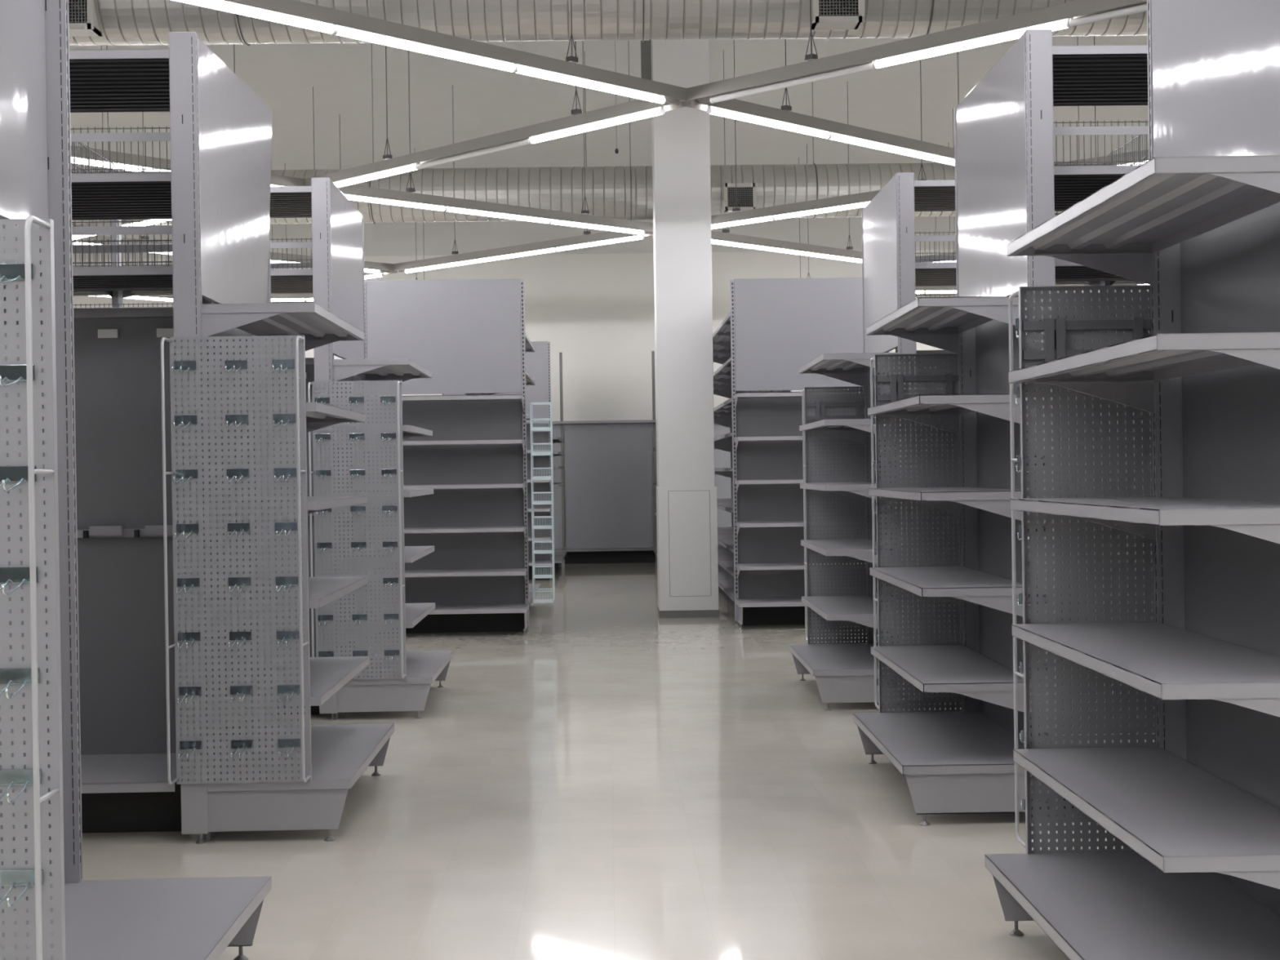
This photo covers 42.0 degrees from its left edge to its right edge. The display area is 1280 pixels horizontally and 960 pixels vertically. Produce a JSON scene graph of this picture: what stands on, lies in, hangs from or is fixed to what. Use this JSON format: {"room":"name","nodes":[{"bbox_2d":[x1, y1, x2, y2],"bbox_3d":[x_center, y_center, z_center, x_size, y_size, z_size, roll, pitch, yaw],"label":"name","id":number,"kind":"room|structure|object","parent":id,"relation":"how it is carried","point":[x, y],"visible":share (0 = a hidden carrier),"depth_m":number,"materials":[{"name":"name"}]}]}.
{"room":"empty retail store","nodes":[
{"label":"empty retail store","id":0,"kind":"room"},
{"bbox_2d":[81,562,1130,959],"bbox_3d":[-0.102,1.464,6.457,20.000,0.100,40.900,-1,0,-1],"label":"floor","id":1,"kind":"structure","parent":0,"point":[613,779],"depth_m":6.68,"materials":[{"name":"beige concrete"}]},
{"bbox_2d":[14,48,214,833],"bbox_3d":[-3.869,-0.133,7.256,4.030,3.191,1.400,-1,0,-1],"label":"gondola","id":2,"kind":"object","parent":1,"relation":"on","point":[126,788],"visible":0.44,"depth_m":7.28,"materials":[{"name":"grey paint"}]},
{"bbox_2d":[80,753,176,793],"bbox_3d":[-2.513,1.223,6.935,1.326,0.039,0.690,-1,0,-1],"label":"shelf","id":3,"kind":"object","parent":2,"relation":"attached to","point":[100,772],"depth_m":6.82,"materials":[{"name":"grey metal"}]},
{"bbox_2d":[0,0,271,959],"bbox_3d":[-1.447,-0.156,4.191,0.682,3.205,1.610,-1,0,-2],"label":"shelving","id":4,"kind":"object","parent":1,"relation":"on","point":[68,917],"visible":0.99,"depth_m":4.33,"materials":[{"name":"grey metal"}]},
{"bbox_2d":[0,263,33,284],"bbox_3d":[-1.325,-0.430,3.464,0.088,0.054,0.140,-1,0,-1],"label":"hook","id":5,"kind":"object","parent":4,"relation":"attached to","point":[11,273],"visible":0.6,"depth_m":3.52,"materials":[{"name":"silver metal"}]},
{"bbox_2d":[0,364,35,387],"bbox_3d":[-1.322,-0.216,3.465,0.088,0.054,0.140,-1,0,0],"label":"hook","id":6,"kind":"object","parent":4,"relation":"attached to","point":[15,373],"visible":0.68,"depth_m":3.52,"materials":[{"name":"silver metal"}]},
{"bbox_2d":[0,465,36,491],"bbox_3d":[-1.317,-0.003,3.467,0.088,0.054,0.140,-1,0,-2],"label":"hook","id":7,"kind":"object","parent":4,"relation":"attached to","point":[7,473],"visible":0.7,"depth_m":3.52,"materials":[{"name":"silver metal"}]},
{"bbox_2d":[0,566,38,595],"bbox_3d":[-1.316,0.211,3.468,0.088,0.054,0.140,-1,0,0],"label":"hook","id":8,"kind":"object","parent":4,"relation":"attached to","point":[21,575],"visible":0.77,"depth_m":3.52,"materials":[{"name":"silver metal"}]},
{"bbox_2d":[0,667,39,700],"bbox_3d":[-1.312,0.424,3.469,0.088,0.054,0.140,-1,0,-2],"label":"hook","id":9,"kind":"object","parent":4,"relation":"attached to","point":[8,676],"visible":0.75,"depth_m":3.52,"materials":[{"name":"silver metal"}]},
{"bbox_2d":[0,768,41,804],"bbox_3d":[-1.309,0.638,3.470,0.088,0.054,0.140,-1,0,-1],"label":"hook","id":10,"kind":"object","parent":4,"relation":"attached to","point":[10,777],"visible":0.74,"depth_m":3.52,"materials":[{"name":"silver metal"}]},
{"bbox_2d":[0,869,43,908],"bbox_3d":[-1.307,0.851,3.472,0.088,0.054,0.140,-1,0,0],"label":"hook","id":11,"kind":"object","parent":4,"relation":"attached to","point":[12,877],"visible":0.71,"depth_m":3.52,"materials":[{"name":"silver metal"}]},
{"bbox_2d":[72,186,333,715],"bbox_3d":[-3.951,-0.150,10.515,4.030,3.191,1.400,-1,0,-1],"label":"gondola","id":12,"kind":"object","parent":1,"relation":"on","point":[286,202],"visible":0.12,"depth_m":10.54,"materials":[{"name":"grey paint"}]},
{"bbox_2d":[160,31,395,844],"bbox_3d":[-1.523,-0.171,7.229,0.683,3.200,1.610,-1,0,-2],"label":"shelving","id":13,"kind":"object","parent":1,"relation":"on","point":[220,129],"visible":0.98,"depth_m":6.57,"materials":[{"name":"grey metal"}]},
{"bbox_2d":[171,360,196,373],"bbox_3d":[-1.787,-0.441,6.492,0.088,0.054,0.140,-1,0,0],"label":"hook","id":14,"kind":"object","parent":13,"relation":"attached to","point":[178,365],"visible":1,"depth_m":6.54,"materials":[{"name":"silver metal"}]},
{"bbox_2d":[173,415,197,428],"bbox_3d":[-1.782,-0.227,6.494,0.088,0.054,0.140,-1,0,-1],"label":"hook","id":15,"kind":"object","parent":13,"relation":"attached to","point":[180,420],"visible":1,"depth_m":6.55,"materials":[{"name":"silver metal"}]},
{"bbox_2d":[173,469,198,483],"bbox_3d":[-1.781,-0.014,6.495,0.088,0.054,0.140,-1,0,0],"label":"hook","id":16,"kind":"object","parent":13,"relation":"attached to","point":[180,473],"visible":1,"depth_m":6.55,"materials":[{"name":"silver metal"}]},
{"bbox_2d":[174,524,199,538],"bbox_3d":[-1.778,0.200,6.496,0.088,0.054,0.140,-1,0,0],"label":"hook","id":17,"kind":"object","parent":13,"relation":"attached to","point":[180,528],"visible":1,"depth_m":6.55,"materials":[{"name":"silver metal"}]},
{"bbox_2d":[176,577,199,594],"bbox_3d":[-1.773,0.413,6.497,0.088,0.054,0.140,-1,0,-1],"label":"hook","id":18,"kind":"object","parent":13,"relation":"attached to","point":[181,582],"visible":1,"depth_m":6.55,"materials":[{"name":"silver metal"}]},
{"bbox_2d":[177,686,201,704],"bbox_3d":[-1.768,0.840,6.500,0.088,0.054,0.140,-1,0,0],"label":"hook","id":19,"kind":"object","parent":13,"relation":"attached to","point":[183,691],"visible":1,"depth_m":6.55,"materials":[{"name":"silver metal"}]},
{"bbox_2d":[177,632,200,648],"bbox_3d":[-1.769,0.627,6.499,0.088,0.054,0.140,-1,0,-3],"label":"hook","id":20,"kind":"object","parent":13,"relation":"attached to","point":[182,637],"visible":1,"depth_m":6.55,"materials":[{"name":"silver metal"}]},
{"bbox_2d":[177,740,202,759],"bbox_3d":[-1.765,1.054,6.501,0.088,0.054,0.140,-1,0,-1],"label":"hook","id":21,"kind":"object","parent":13,"relation":"attached to","point":[185,745],"visible":1,"depth_m":6.55,"materials":[{"name":"silver metal"}]},
{"bbox_2d":[225,360,247,372],"bbox_3d":[-1.585,-0.444,6.498,0.088,0.054,0.140,-1,0,-2],"label":"hook","id":22,"kind":"object","parent":13,"relation":"attached to","point":[229,364],"visible":1,"depth_m":6.55,"materials":[{"name":"silver metal"}]},
{"bbox_2d":[226,414,248,427],"bbox_3d":[-1.581,-0.230,6.499,0.088,0.054,0.140,-1,0,-3],"label":"hook","id":23,"kind":"object","parent":13,"relation":"attached to","point":[230,419],"visible":1,"depth_m":6.55,"materials":[{"name":"silver metal"}]},
{"bbox_2d":[226,468,248,482],"bbox_3d":[-1.579,-0.017,6.500,0.088,0.054,0.140,-1,0,-2],"label":"hook","id":24,"kind":"object","parent":13,"relation":"attached to","point":[232,473],"visible":1,"depth_m":6.55,"materials":[{"name":"silver metal"}]},
{"bbox_2d":[226,523,249,537],"bbox_3d":[-1.577,0.197,6.502,0.088,0.054,0.140,-1,0,-1],"label":"hook","id":25,"kind":"object","parent":13,"relation":"attached to","point":[232,527],"visible":1,"depth_m":6.55,"materials":[{"name":"silver metal"}]},
{"bbox_2d":[228,577,251,593],"bbox_3d":[-1.571,0.410,6.503,0.088,0.054,0.140,-1,0,-3],"label":"hook","id":26,"kind":"object","parent":13,"relation":"attached to","point":[233,581],"visible":1,"depth_m":6.55,"materials":[{"name":"silver metal"}]},
{"bbox_2d":[228,631,251,648],"bbox_3d":[-1.572,0.624,6.504,0.088,0.054,0.140,-1,0,0],"label":"hook","id":27,"kind":"object","parent":13,"relation":"attached to","point":[235,636],"visible":1,"depth_m":6.56,"materials":[{"name":"silver metal"}]},
{"bbox_2d":[230,685,253,703],"bbox_3d":[-1.566,0.837,6.505,0.088,0.054,0.140,-1,0,-3],"label":"hook","id":28,"kind":"object","parent":13,"relation":"attached to","point":[234,690],"visible":1,"depth_m":6.56,"materials":[{"name":"silver metal"}]},
{"bbox_2d":[230,739,253,758],"bbox_3d":[-1.565,1.051,6.507,0.088,0.054,0.140,-1,0,-1],"label":"hook","id":29,"kind":"object","parent":13,"relation":"attached to","point":[244,744],"visible":1,"depth_m":6.56,"materials":[{"name":"silver metal"}]},
{"bbox_2d":[272,359,294,371],"bbox_3d":[-1.402,-0.446,6.503,0.088,0.054,0.140,-1,0,0],"label":"hook","id":30,"kind":"object","parent":13,"relation":"attached to","point":[290,363],"visible":1,"depth_m":6.56,"materials":[{"name":"silver metal"}]},
{"bbox_2d":[273,413,295,426],"bbox_3d":[-1.399,-0.233,6.504,0.088,0.054,0.140,-1,0,0],"label":"hook","id":31,"kind":"object","parent":13,"relation":"attached to","point":[277,418],"visible":1,"depth_m":6.56,"materials":[{"name":"silver metal"}]},
{"bbox_2d":[274,467,296,481],"bbox_3d":[-1.395,-0.019,6.506,0.088,0.054,0.140,-1,0,-1],"label":"hook","id":32,"kind":"object","parent":13,"relation":"attached to","point":[289,472],"visible":1,"depth_m":6.56,"materials":[{"name":"silver metal"}]},
{"bbox_2d":[275,522,297,537],"bbox_3d":[-1.390,0.194,6.507,0.088,0.054,0.140,-1,0,-3],"label":"hook","id":33,"kind":"object","parent":13,"relation":"attached to","point":[279,526],"visible":1,"depth_m":6.56,"materials":[{"name":"silver metal"}]},
{"bbox_2d":[275,576,297,592],"bbox_3d":[-1.389,0.408,6.508,0.088,0.054,0.140,-1,0,-1],"label":"hook","id":34,"kind":"object","parent":13,"relation":"attached to","point":[281,580],"visible":1,"depth_m":6.56,"materials":[{"name":"silver metal"}]},
{"bbox_2d":[276,631,298,647],"bbox_3d":[-1.385,0.621,6.509,0.088,0.054,0.140,-1,0,-2],"label":"hook","id":35,"kind":"object","parent":13,"relation":"attached to","point":[282,635],"visible":1,"depth_m":6.56,"materials":[{"name":"silver metal"}]},
{"bbox_2d":[277,684,300,702],"bbox_3d":[-1.382,0.835,6.511,0.088,0.054,0.140,-1,0,-2],"label":"hook","id":36,"kind":"object","parent":13,"relation":"attached to","point":[282,689],"visible":1,"depth_m":6.56,"materials":[{"name":"silver metal"}]},
{"bbox_2d":[278,738,301,757],"bbox_3d":[-1.379,1.048,6.512,0.088,0.054,0.140,-1,0,-1],"label":"hook","id":37,"kind":"object","parent":13,"relation":"attached to","point":[287,743],"visible":1,"depth_m":6.56,"materials":[{"name":"silver metal"}]},
{"bbox_2d":[307,177,453,719],"bbox_3d":[-1.605,-0.191,10.489,0.682,3.205,1.610,-1,0,-2],"label":"shelving","id":38,"kind":"object","parent":1,"relation":"on","point":[403,683],"visible":0.88,"depth_m":9.82,"materials":[{"name":"grey metal"}]},
{"bbox_2d":[315,433,330,442],"bbox_3d":[-1.866,-0.245,9.752,0.088,0.054,0.140,-1,0,0],"label":"hook","id":39,"kind":"object","parent":38,"relation":"attached to","point":[317,436],"visible":1,"depth_m":9.80,"materials":[{"name":"silver metal"}]},
{"bbox_2d":[316,542,332,552],"bbox_3d":[-1.855,0.395,9.756,0.088,0.054,0.140,-1,0,-2],"label":"hook","id":40,"kind":"object","parent":38,"relation":"attached to","point":[319,545],"visible":1,"depth_m":9.81,"materials":[{"name":"silver metal"}]},
{"bbox_2d":[318,614,333,626],"bbox_3d":[-1.850,0.822,9.759,0.088,0.054,0.140,-1,0,-1],"label":"hook","id":41,"kind":"object","parent":38,"relation":"attached to","point":[322,618],"visible":1,"depth_m":9.81,"materials":[{"name":"silver metal"}]},
{"bbox_2d":[350,505,365,515],"bbox_3d":[-1.658,0.179,9.761,0.088,0.054,0.140,-1,0,-2],"label":"hook","id":42,"kind":"object","parent":38,"relation":"attached to","point":[353,508],"visible":1,"depth_m":9.81,"materials":[{"name":"silver metal"}]},
{"bbox_2d":[351,542,366,551],"bbox_3d":[-1.656,0.392,9.762,0.088,0.054,0.140,-1,0,-1],"label":"hook","id":43,"kind":"object","parent":38,"relation":"attached to","point":[353,544],"visible":1,"depth_m":9.81,"materials":[{"name":"silver metal"}]},
{"bbox_2d":[382,541,397,551],"bbox_3d":[-1.471,0.390,9.767,0.088,0.054,0.140,-1,0,-1],"label":"hook","id":44,"kind":"object","parent":38,"relation":"attached to","point":[385,544],"visible":1,"depth_m":9.82,"materials":[{"name":"silver metal"}]},
{"bbox_2d":[382,577,398,587],"bbox_3d":[-1.466,0.603,9.768,0.088,0.054,0.140,-1,0,-3],"label":"hook","id":45,"kind":"object","parent":38,"relation":"attached to","point":[385,580],"visible":1,"depth_m":9.82,"materials":[{"name":"silver metal"}]},
{"bbox_2d":[383,613,399,624],"bbox_3d":[-1.466,0.817,9.770,0.088,0.054,0.140,-1,0,0],"label":"hook","id":46,"kind":"object","parent":38,"relation":"attached to","point":[386,616],"visible":1,"depth_m":9.82,"materials":[{"name":"silver metal"}]},
{"bbox_2d":[384,649,399,661],"bbox_3d":[-1.461,1.030,9.771,0.088,0.054,0.140,-1,0,-2],"label":"hook","id":47,"kind":"object","parent":38,"relation":"attached to","point":[388,653],"visible":1,"depth_m":9.82,"materials":[{"name":"silver metal"}]},
{"bbox_2d":[364,279,528,635],"bbox_3d":[-1.760,-0.215,14.955,1.462,3.205,0.574,-1,0,-1],"label":"shelving","id":48,"kind":"object","parent":1,"relation":"on","point":[466,333],"visible":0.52,"depth_m":15.15,"materials":[{"name":"grey metal"}]},
{"bbox_2d":[525,402,555,603],"bbox_3d":[-0.909,0.204,15.177,0.236,1.812,0.292,-1,0,-1],"label":"rack","id":49,"kind":"object","parent":48,"relation":"attached to","point":[535,428],"visible":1,"depth_m":15.04,"materials":[{"name":"white metal"}]},
{"bbox_2d":[531,443,550,455],"bbox_3d":[-0.894,-0.278,15.173,0.180,0.112,0.279,-1,0,-1],"label":"basket","id":50,"kind":"object","parent":49,"relation":"on","point":[533,453],"depth_m":15.04,"materials":[{"name":"silver metal"}]},
{"bbox_2d":[531,418,551,431],"bbox_3d":[-0.898,-0.500,15.172,0.180,0.112,0.279,-1,0,-1],"label":"basket","id":51,"kind":"object","parent":49,"relation":"on","point":[535,428],"depth_m":15.04,"materials":[{"name":"silver metal"}]},
{"bbox_2d":[532,491,551,504],"bbox_3d":[-0.888,0.166,15.175,0.180,0.112,0.279,-1,0,-1],"label":"basket","id":52,"kind":"object","parent":49,"relation":"on","point":[547,502],"depth_m":15.04,"materials":[{"name":"silver metal"}]},
{"bbox_2d":[532,467,552,479],"bbox_3d":[-0.891,-0.056,15.174,0.180,0.112,0.279,-1,0,-1],"label":"basket","id":53,"kind":"object","parent":49,"relation":"on","point":[540,477],"depth_m":15.04,"materials":[{"name":"silver metal"}]},
{"bbox_2d":[533,540,551,554],"bbox_3d":[-0.882,0.610,15.178,0.180,0.112,0.279,-1,0,-1],"label":"basket","id":54,"kind":"object","parent":49,"relation":"on","point":[535,552],"depth_m":15.04,"materials":[{"name":"silver metal"}]},
{"bbox_2d":[533,515,553,528],"bbox_3d":[-0.885,0.388,15.177,0.180,0.112,0.279,-1,0,-1],"label":"basket","id":55,"kind":"object","parent":49,"relation":"on","point":[535,526],"depth_m":15.04,"materials":[{"name":"silver metal"}]},
{"bbox_2d":[533,564,554,578],"bbox_3d":[-0.878,0.832,15.180,0.180,0.112,0.279,-1,0,-1],"label":"basket","id":56,"kind":"object","parent":49,"relation":"on","point":[535,576],"depth_m":15.05,"materials":[{"name":"silver metal"}]},
{"bbox_2d":[533,588,554,603],"bbox_3d":[-0.875,1.054,15.181,0.180,0.112,0.279,-1,0,-1],"label":"basket","id":57,"kind":"object","parent":49,"relation":"on","point":[535,601],"depth_m":15.05,"materials":[{"name":"silver metal"}]},
{"bbox_2d":[441,341,552,581],"bbox_3d":[-1.920,-0.256,22.283,1.462,3.205,0.574,-1,0,-1],"label":"shelving","id":58,"kind":"object","parent":1,"relation":"on","point":[538,362],"visible":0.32,"depth_m":22.48,"materials":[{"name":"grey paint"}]},
{"bbox_2d":[465,332,541,606],"bbox_3d":[-1.343,-0.229,16.681,0.560,3.200,2.690,-1,0,-1],"label":"shelving","id":59,"kind":"object","parent":1,"relation":"on","point":[529,347],"visible":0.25,"depth_m":17.11,"materials":[{"name":"grey metal"}]},
{"bbox_2d":[526,418,566,574],"bbox_3d":[-1.381,-0.271,23.922,0.560,3.200,2.690,-1,0,-1],"label":"shelving","id":60,"kind":"object","parent":1,"relation":"on","point":[559,556],"visible":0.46,"depth_m":23.80,"materials":[{"name":"grey metal"}]},
{"bbox_2d":[552,351,731,564],"bbox_3d":[-1.225,-0.351,26.135,5.890,3.330,0.530,-1,0,-1],"label":"wall shelving","id":61,"kind":"object","parent":1,"relation":"on","point":[607,494],"visible":0.33,"depth_m":26.36,"materials":[{"name":"grey metal"}]},
{"bbox_2d":[650,38,719,617],"bbox_3d":[0.434,-1.654,16.622,0.590,6.000,0.622,-1,0,-1],"label":"column","id":62,"kind":"structure","parent":1,"relation":"on","point":[687,561],"depth_m":16.32,"materials":[{"name":"white paint"}]},
{"bbox_2d":[640,39,651,79],"bbox_3d":[0.059,-4.188,16.481,0.100,0.820,0.120,-1,0,-1],"label":"cable trunking","id":63,"kind":"object","parent":62,"relation":"attached to","point":[646,46],"visible":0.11,"depth_m":16.42,"materials":[{"name":"grey plastic"}]},
{"bbox_2d":[712,311,791,608],"bbox_3d":[1.075,-0.277,18.923,0.560,3.200,6.680,-1,0,-1],"label":"shelving","id":64,"kind":"object","parent":1,"relation":"on","point":[722,415],"visible":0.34,"depth_m":19.22,"materials":[{"name":"grey metal"}]},
{"bbox_2d":[729,277,888,629],"bbox_3d":[1.595,-0.265,15.249,1.462,3.205,0.574,-1,0,-1],"label":"shelving","id":65,"kind":"object","parent":1,"relation":"on","point":[779,326],"visible":0.48,"depth_m":15.43,"materials":[{"name":"grey metal"}]},
{"bbox_2d":[788,172,919,711],"bbox_3d":[1.333,-0.235,10.732,0.658,3.205,1.609,-1,0,-1],"label":"shelving","id":66,"kind":"object","parent":1,"relation":"on","point":[843,672],"visible":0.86,"depth_m":11.15,"materials":[{"name":"grey metal"}]},
{"bbox_2d":[853,29,1057,826],"bbox_3d":[1.359,-0.216,7.512,0.658,3.205,1.609,-1,0,-1],"label":"shelving","id":67,"kind":"object","parent":1,"relation":"on","point":[953,761],"visible":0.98,"depth_m":7.61,"materials":[{"name":"grey metal"}]},
{"bbox_2d":[895,180,1142,703],"bbox_3d":[3.664,-0.261,10.701,4.030,3.191,1.400,-1,0,-1],"label":"gondola","id":68,"kind":"object","parent":1,"relation":"on","point":[929,195],"visible":0.04,"depth_m":10.64,"materials":[{"name":"grey paint"}]},
{"bbox_2d":[1016,44,1154,808],"bbox_3d":[3.690,-0.243,7.481,4.030,3.191,1.400,-1,0,-1],"label":"gondola","id":69,"kind":"object","parent":1,"relation":"on","point":[1102,75],"visible":0.15,"depth_m":7.36,"materials":[{"name":"grey paint"}]},
{"bbox_2d":[984,0,1279,959],"bbox_3d":[1.383,-0.199,4.502,0.658,3.205,1.609,-1,0,-1],"label":"shelving","id":70,"kind":"object","parent":1,"relation":"on","point":[1196,806],"visible":1,"depth_m":4.77,"materials":[{"name":"grey metal"}]},
{"bbox_2d":[69,35,1148,172],"bbox_3d":[-0.190,-4.636,6.422,20.000,0.100,40.900,-1,0,-1],"label":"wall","id":71,"kind":"structure","parent":0,"point":[487,100],"depth_m":20.73,"materials":[{"name":"grey paint"}]},
{"bbox_2d":[90,141,173,301],"bbox_3d":[-7.755,-3.506,21.800,0.132,2.121,4.349,0,0,45],"label":"fluorescent light","id":72,"kind":"object","parent":71,"relation":"hanging from","point":[151,297],"visible":0.15,"depth_m":22.83,"materials":[{"name":"grey paint"}]},
{"bbox_2d":[71,44,235,239],"bbox_3d":[-4.502,-3.518,15.834,4.200,2.121,0.131,-1,0,41],"label":"fluorescent light","id":73,"kind":"object","parent":71,"relation":"hanging from","point":[127,224],"visible":0.12,"depth_m":16.29,"materials":[{"name":"grey paint"}]},
{"bbox_2d":[71,145,305,186],"bbox_3d":[-4.444,-3.501,12.768,0.132,2.121,4.497,-1,0,43],"label":"fluorescent light","id":74,"kind":"object","parent":71,"relation":"hanging from","point":[276,180],"visible":0.23,"depth_m":13.20,"materials":[{"name":"grey paint"}]},
{"bbox_2d":[72,86,395,273],"bbox_3d":[-4.557,-3.535,18.794,0.132,2.121,4.349,0,0,45],"label":"fluorescent light","id":75,"kind":"object","parent":71,"relation":"hanging from","point":[369,267],"visible":0.27,"depth_m":19.23,"materials":[{"name":"grey paint"}]},
{"bbox_2d":[271,158,417,302],"bbox_3d":[-4.098,-3.568,23.306,3.960,2.121,0.131,-1,0,-1],"label":"fluorescent light","id":76,"kind":"object","parent":71,"relation":"hanging from","point":[279,296],"visible":0.12,"depth_m":23.26,"materials":[{"name":"grey paint"}]},
{"bbox_2d":[339,128,397,279],"bbox_3d":[-4.616,-3.552,21.860,4.349,2.121,0.132,-1,0,43],"label":"fluorescent light","id":77,"kind":"object","parent":71,"relation":"hanging from","point":[366,275],"visible":0.16,"depth_m":20.61,"materials":[{"name":"grey paint"}]},
{"bbox_2d":[173,0,691,104],"bbox_3d":[-1.241,-3.529,9.655,0.132,2.121,4.349,0,0,45],"label":"fluorescent light","id":78,"kind":"object","parent":71,"relation":"hanging from","point":[291,12],"visible":1,"depth_m":9.71,"materials":[{"name":"grey paint"}]},
{"bbox_2d":[337,49,653,235],"bbox_3d":[-1.363,-3.564,15.894,4.207,2.121,0.131,-1,0,-43],"label":"fluorescent light","id":79,"kind":"object","parent":71,"relation":"hanging from","point":[356,193],"visible":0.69,"depth_m":15.79,"materials":[{"name":"grey paint"}]},
{"bbox_2d":[304,40,690,187],"bbox_3d":[-1.304,-3.547,12.828,0.132,2.121,4.504,-1,0,-45],"label":"fluorescent light","id":80,"kind":"object","parent":71,"relation":"hanging from","point":[579,122],"visible":0.77,"depth_m":12.51,"materials":[{"name":"grey paint"}]},
{"bbox_2d":[391,55,653,273],"bbox_3d":[-1.418,-3.580,18.854,4.349,2.121,0.132,-1,0,43],"label":"fluorescent light","id":81,"kind":"object","parent":71,"relation":"hanging from","point":[610,237],"visible":0.94,"depth_m":18.78,"materials":[{"name":"grey paint"}]},
{"bbox_2d":[14,38,1079,226],"bbox_3d":[-0.389,-3.678,17.403,19.793,1.939,0.622,-1,0,-1],"label":"air duct","id":82,"kind":"object","parent":71,"relation":"hanging from","point":[623,193],"visible":0.42,"depth_m":17.20,"materials":[{"name":"silver metal"}]},
{"bbox_2d":[723,182,756,212],"bbox_3d":[1.029,-2.909,17.235,0.340,0.285,0.223,-1,0,-1],"label":"vent","id":83,"kind":"object","parent":82,"relation":"attached to","point":[746,193],"depth_m":17.13,"materials":[{"name":"white metal"}]},
{"bbox_2d":[727,186,752,207],"bbox_3d":[1.030,-2.908,17.142,0.270,0.215,0.020,-1,0,-1],"label":"vent grille","id":84,"kind":"object","parent":82,"relation":"attached to","point":[744,194],"depth_m":17.14,"materials":[{"name":"grey metal"}]},
{"bbox_2d":[68,0,1146,45],"bbox_3d":[-0.274,-3.791,11.254,19.793,1.644,0.672,-1,0,-1],"label":"air duct","id":85,"kind":"object","parent":71,"relation":"hanging from","point":[91,22],"visible":0.73,"depth_m":11.07,"materials":[{"name":"silver metal"}]},
{"bbox_2d":[68,0,87,22],"bbox_3d":[-3.734,-3.111,10.873,0.270,0.280,0.020,-1,0,-1],"label":"vent grille","id":86,"kind":"object","parent":85,"relation":"attached to","point":[77,9],"depth_m":10.87,"materials":[{"name":"grey metal"}]},
{"bbox_2d":[68,0,102,36],"bbox_3d":[-3.736,-3.111,10.974,0.340,0.350,0.238,-1,0,-1],"label":"vent","id":87,"kind":"object","parent":85,"relation":"attached to","point":[85,16],"depth_m":10.88,"materials":[{"name":"white metal"}]},
{"bbox_2d":[811,0,864,29],"bbox_3d":[1.303,-3.184,11.070,0.340,0.350,0.238,-1,0,-1],"label":"vent","id":88,"kind":"object","parent":85,"relation":"attached to","point":[825,14],"depth_m":10.97,"materials":[{"name":"white metal"}]},
{"bbox_2d":[818,0,857,16],"bbox_3d":[1.305,-3.184,10.969,0.270,0.280,0.020,-1,0,-1],"label":"vent grille","id":89,"kind":"object","parent":85,"relation":"attached to","point":[826,7],"depth_m":10.97,"materials":[{"name":"grey metal"}]},
{"bbox_2d":[711,49,862,262],"bbox_3d":[1.721,-3.626,18.914,0.132,2.121,4.349,0,0,45],"label":"fluorescent light","id":90,"kind":"object","parent":71,"relation":"hanging from","point":[717,237],"visible":0.63,"depth_m":18.77,"materials":[{"name":"grey paint"}]},
{"bbox_2d":[681,39,959,165],"bbox_3d":[1.839,-3.592,12.781,0.132,2.121,4.349,0,0,45],"label":"fluorescent light","id":91,"kind":"object","parent":71,"relation":"hanging from","point":[783,118],"visible":0.78,"depth_m":12.24,"materials":[{"name":"grey paint"}]},
{"bbox_2d":[711,40,955,229],"bbox_3d":[1.780,-3.609,15.848,4.349,2.121,0.132,-1,0,43],"label":"fluorescent light","id":92,"kind":"object","parent":71,"relation":"hanging from","point":[862,199],"visible":0.43,"depth_m":16.10,"materials":[{"name":"grey paint"}]},
{"bbox_2d":[798,157,956,297],"bbox_3d":[3.380,-3.682,24.449,3.960,2.121,0.132,-1,0,-1],"label":"fluorescent light","id":93,"kind":"object","parent":71,"relation":"hanging from","point":[798,157],"visible":0.02,"depth_m":24.42,"materials":[{"name":"grey paint"}]},
{"bbox_2d":[806,143,956,293],"bbox_3d":[3.400,-3.677,23.449,3.960,2.121,0.132,-1,0,-1],"label":"fluorescent light","id":94,"kind":"object","parent":71,"relation":"hanging from","point":[929,289],"visible":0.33,"depth_m":23.42,"materials":[{"name":"grey paint"}]},
{"bbox_2d":[682,0,1146,104],"bbox_3d":[1.898,-3.574,9.715,4.349,2.121,0.132,-1,0,43],"label":"fluorescent light","id":95,"kind":"object","parent":71,"relation":"hanging from","point":[1080,12],"visible":0.98,"depth_m":9.93,"materials":[{"name":"grey paint"}]},
{"bbox_2d":[1053,149,1148,165],"bbox_3d":[4.978,-3.637,12.841,4.349,2.121,0.132,-1,0,43],"label":"fluorescent light","id":96,"kind":"object","parent":71,"relation":"hanging from","point":[1100,158],"visible":0.02,"depth_m":13.81,"materials":[{"name":"grey paint"}]},
{"bbox_2d":[72,214,1148,544],"bbox_3d":[-0.540,-1.701,26.945,20.300,6.000,0.180,-1,0,-1],"label":"wall","id":97,"kind":"structure","parent":0,"point":[596,310],"depth_m":26.88,"materials":[{"name":"white paint"}]},
{"bbox_2d":[72,245,955,259],"bbox_3d":[-0.566,-3.675,26.836,20.000,0.050,0.015,-1,0,-1],"label":"trim","id":98,"kind":"structure","parent":97,"relation":"attached to","point":[945,246],"depth_m":26.82,"materials":[{"name":"grey paint"}]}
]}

